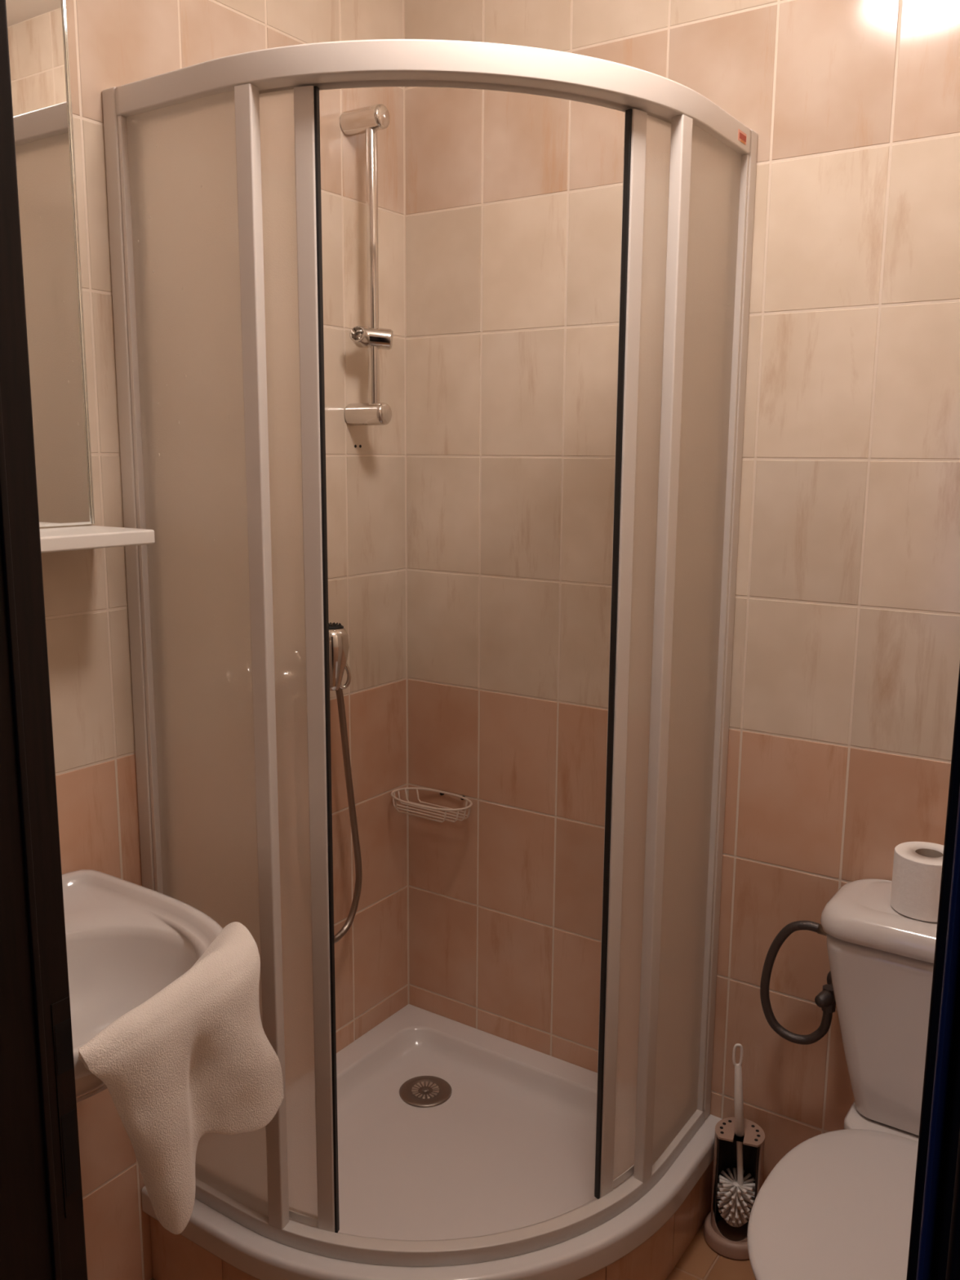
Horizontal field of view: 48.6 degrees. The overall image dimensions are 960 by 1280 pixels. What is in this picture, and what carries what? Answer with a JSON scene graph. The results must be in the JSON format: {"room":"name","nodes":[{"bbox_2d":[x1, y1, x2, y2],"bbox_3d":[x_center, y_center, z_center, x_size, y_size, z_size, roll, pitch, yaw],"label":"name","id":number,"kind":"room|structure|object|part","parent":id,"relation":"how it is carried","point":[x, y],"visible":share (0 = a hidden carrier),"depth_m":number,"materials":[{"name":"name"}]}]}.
{"room":"bathroom","nodes":[
{"label":"bathroom","id":0,"kind":"room"},
{"bbox_2d":[39,0,408,1279],"bbox_3d":[-0.628,-0.132,1.814,0.121,2.660,1.720,7,12,33],"label":"wall","id":1,"kind":"structure","parent":0,"point":[112,43],"depth_m":2.04,"materials":[{"name":"beige tile"}]},
{"bbox_2d":[5,0,94,527],"bbox_3d":[-0.758,-0.651,1.405,0.008,1.018,0.511,7,12,33],"label":"mirror","id":2,"kind":"object","parent":1,"relation":"attached to","point":[37,29],"visible":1,"depth_m":1.59,"materials":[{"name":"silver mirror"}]},
{"bbox_2d":[40,525,155,552],"bbox_3d":[-0.710,-0.128,1.445,0.149,0.022,0.544,7,12,33],"label":"wall shelf","id":3,"kind":"object","parent":1,"relation":"attached to","point":[86,537],"visible":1,"depth_m":1.55,"materials":[{"name":"white"}]},
{"bbox_2d":[62,869,222,1102],"bbox_3d":[-0.592,0.602,1.452,0.487,0.350,0.496,7,12,33],"label":"washbasin","id":4,"kind":"object","parent":1,"relation":"attached to","point":[126,942],"visible":0.27,"depth_m":1.57,"materials":[{"name":"grey ceramic"}]},
{"bbox_2d":[78,921,284,1234],"bbox_3d":[-0.401,0.564,1.362,0.162,0.303,0.322,7,12,33],"label":"hand towel","id":5,"kind":"object","parent":4,"relation":"on","point":[196,1058],"visible":1,"depth_m":1.31,"materials":[{"name":"white fabric"}]},
{"bbox_2d":[339,103,392,425],"bbox_3d":[-0.227,-0.734,2.107,0.101,0.605,0.092,7,12,33],"label":"slide bar","id":6,"kind":"object","parent":1,"relation":"attached to","point":[368,120],"visible":1,"depth_m":2.10,"materials":[{"name":"silver metal"}]},
{"bbox_2d":[349,325,369,347],"bbox_3d":[-0.238,-0.601,2.106,0.035,0.040,0.038,2,10,10],"label":"knob","id":7,"kind":"object","parent":6,"relation":"attached to","point":[360,335],"depth_m":2.10,"materials":[{"name":"silver metal"}]},
{"bbox_3d":[-0.342,0.044,2.040,0.141,0.118,0.194,7,12,33],"label":"shower mixer","id":8,"kind":"object","parent":1,"relation":"attached to","visible":0},
{"bbox_2d":[328,622,362,942],"bbox_3d":[-0.299,0.303,2.159,0.069,0.678,0.188,7,12,33],"label":"shower hose","id":9,"kind":"object","parent":8,"relation":"attached to","point":[339,645],"visible":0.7,"depth_m":2.18,"materials":[{"name":"silver metal"}]},
{"bbox_2d":[151,1222,755,1279],"bbox_3d":[0.080,1.307,1.622,1.800,0.100,1.798,7,12,33],"label":"floor","id":10,"kind":"structure","parent":0,"point":[699,1261],"depth_m":2.02,"materials":[{"name":"beige tile"}]},
{"bbox_2d":[141,1004,721,1279],"bbox_3d":[-0.061,1.079,2.050,0.807,0.201,0.794,7,12,33],"label":"shower tray","id":11,"kind":"object","parent":10,"relation":"on","point":[448,1128],"visible":0.73,"depth_m":2.05,"materials":[{"name":"white ceramic"}]},
{"bbox_2d":[102,39,757,1266],"bbox_3d":[-0.032,0.081,1.756,1.080,1.864,0.337,-1,10,-10],"label":"shower enclosure","id":12,"kind":"object","parent":11,"relation":"on","point":[213,166],"visible":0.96,"depth_m":1.70,"materials":[{"name":"grey"}]},
{"bbox_3d":[-0.448,0.091,1.724,0.245,1.798,0.006,7,12,33],"label":"fixed panel","id":13,"kind":"part","parent":12,"relation":"part of","materials":[{"name":"clear plastic"}]},
{"bbox_3d":[-0.334,0.106,1.650,0.030,1.793,0.023,5,11,25],"label":"post","id":14,"kind":"part","parent":12,"relation":"part of","materials":[{"name":"grey metal"}]},
{"bbox_3d":[-0.397,0.090,1.716,0.319,1.779,0.015,6,11,30],"label":"sliding door","id":15,"kind":"part","parent":12,"relation":"part of","materials":[{"name":"clear glass"}]},
{"bbox_3d":[-0.024,-0.811,1.592,1.036,0.047,0.321,-1,10,-10],"label":"rail","id":16,"kind":"part","parent":12,"relation":"part of","materials":[{"name":"grey"}]},
{"bbox_3d":[-0.036,0.987,1.905,1.036,0.028,0.318,-1,10,-10],"label":"rail","id":17,"kind":"part","parent":12,"relation":"part of","materials":[{"name":"grey"}]},
{"bbox_3d":[0.334,0.071,1.857,0.015,1.779,0.319,8,12,37],"label":"sliding door","id":18,"kind":"part","parent":12,"relation":"part of","materials":[{"name":"clear glass"}]},
{"bbox_3d":[0.301,0.089,1.772,0.023,1.793,0.030,9,13,41],"label":"post","id":19,"kind":"part","parent":12,"relation":"part of","materials":[{"name":"grey"}]},
{"bbox_3d":[0.376,0.070,1.878,0.005,1.798,0.232,7,12,34],"label":"fixed panel","id":20,"kind":"part","parent":12,"relation":"part of","materials":[{"name":"clear glass"}]},
{"bbox_2d":[739,132,746,142],"bbox_3d":[0.439,-0.841,1.777,0.001,0.009,0.030,7,12,33],"label":"print","id":21,"kind":"object","parent":12,"relation":"on","point":[742,135],"depth_m":1.78,"materials":[{"name":"red"}]},
{"bbox_2d":[703,1117,764,1260],"bbox_3d":[0.500,1.063,2.070,0.118,0.232,0.118,7,12,33],"label":"toilet brush holder","id":22,"kind":"object","parent":10,"relation":"on","point":[729,1242],"visible":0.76,"depth_m":2.07,"materials":[{"name":"beige plastic"}]},
{"bbox_2d":[716,1043,755,1226],"bbox_3d":[0.499,0.951,2.045,0.074,0.378,0.074,7,12,33],"label":"toilet brush","id":23,"kind":"object","parent":22,"relation":"in","point":[734,1194],"visible":0.99,"depth_m":2.05,"materials":[{"name":"white plastic"}]},
{"bbox_3d":[0.498,0.945,2.044,0.028,0.276,0.020,7,12,33],"label":"handle","id":24,"kind":"part","parent":23,"relation":"part of","materials":[{"name":"white plastic"}]},
{"bbox_3d":[0.504,0.950,2.058,0.093,0.004,0.077,4,11,20],"label":"plate","id":25,"kind":"part","parent":22,"relation":"part of","materials":[{"name":"beige plastic"}]},
{"bbox_2d":[746,878,937,1279],"bbox_3d":[0.588,0.860,1.628,0.534,0.786,0.689,7,12,33],"label":"toilet","id":26,"kind":"object","parent":10,"relation":"on","point":[838,1205],"visible":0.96,"depth_m":1.70,"materials":[{"name":"grey ceramic"}]},
{"bbox_3d":[0.582,0.848,1.508,0.376,0.016,0.491,7,12,33],"label":"seat lid","id":27,"kind":"part","parent":26,"relation":"part of","materials":[{"name":"grey plastic"}]},
{"bbox_3d":[0.779,0.477,1.737,0.414,0.050,0.190,7,12,33],"label":"cistern lid","id":28,"kind":"part","parent":26,"relation":"part of","materials":[{"name":"grey ceramic"}]},
{"bbox_2d":[890,841,943,922],"bbox_3d":[0.737,0.398,1.753,0.107,0.098,0.107,7,12,33],"label":"toilet paper roll","id":29,"kind":"object","parent":26,"relation":"on","point":[917,872],"visible":0.83,"depth_m":1.72,"materials":[{"name":"white paper"}]},
{"bbox_2d":[404,0,959,1184],"bbox_3d":[0.565,-0.152,1.974,1.681,2.660,0.120,7,12,33],"label":"wall","id":30,"kind":"structure","parent":0,"point":[845,668],"depth_m":2.02,"materials":[{"name":"beige tile"}]},
{"bbox_2d":[391,786,472,822],"bbox_3d":[-0.109,0.369,2.379,0.206,0.034,0.114,7,12,33],"label":"basket","id":31,"kind":"object","parent":30,"relation":"attached to","point":[445,809],"visible":1,"depth_m":2.37,"materials":[{"name":"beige metal"}]},
{"bbox_2d":[814,971,835,1013],"bbox_3d":[0.636,0.639,1.922,0.048,0.052,0.104,7,12,33],"label":"angle valve","id":32,"kind":"object","parent":30,"relation":"attached to","point":[825,999],"visible":0.63,"depth_m":1.90,"materials":[{"name":"grey metal"}]},
{"bbox_3d":[0.612,0.640,1.892,0.026,0.028,0.028,-8,13,-39],"label":"knob","id":33,"kind":"part","parent":32,"relation":"part of","materials":[{"name":"grey metal"}]},
{"bbox_3d":[0.641,0.636,1.930,0.048,0.048,0.084,7,12,33],"label":"stem","id":34,"kind":"part","parent":32,"relation":"part of","materials":[{"name":"grey metal"}]},
{"bbox_3d":[-0.370,0.063,0.711,1.800,2.660,0.150,7,12,33],"label":"wall","id":35,"kind":"structure","parent":0,"visible":0},
{"bbox_2d":[0,0,959,1279],"bbox_3d":[-0.097,0.374,0.568,0.794,2.100,0.164,7,12,33],"label":"door frame","id":36,"kind":"structure","parent":35,"relation":"in","point":[42,1229],"depth_m":0.74,"materials":[{"name":"brown wood"}]},
{"bbox_3d":[-0.311,0.352,0.800,0.002,0.175,0.015,7,12,33],"label":"strike plate","id":37,"kind":"part","parent":36,"relation":"part of","materials":[{"name":"black metal"}]},
{"bbox_3d":[0.158,0.421,0.310,0.078,2.100,0.014,7,12,33],"label":"casing","id":38,"kind":"part","parent":36,"relation":"part of","materials":[{"name":"brown wood"}]}
]}

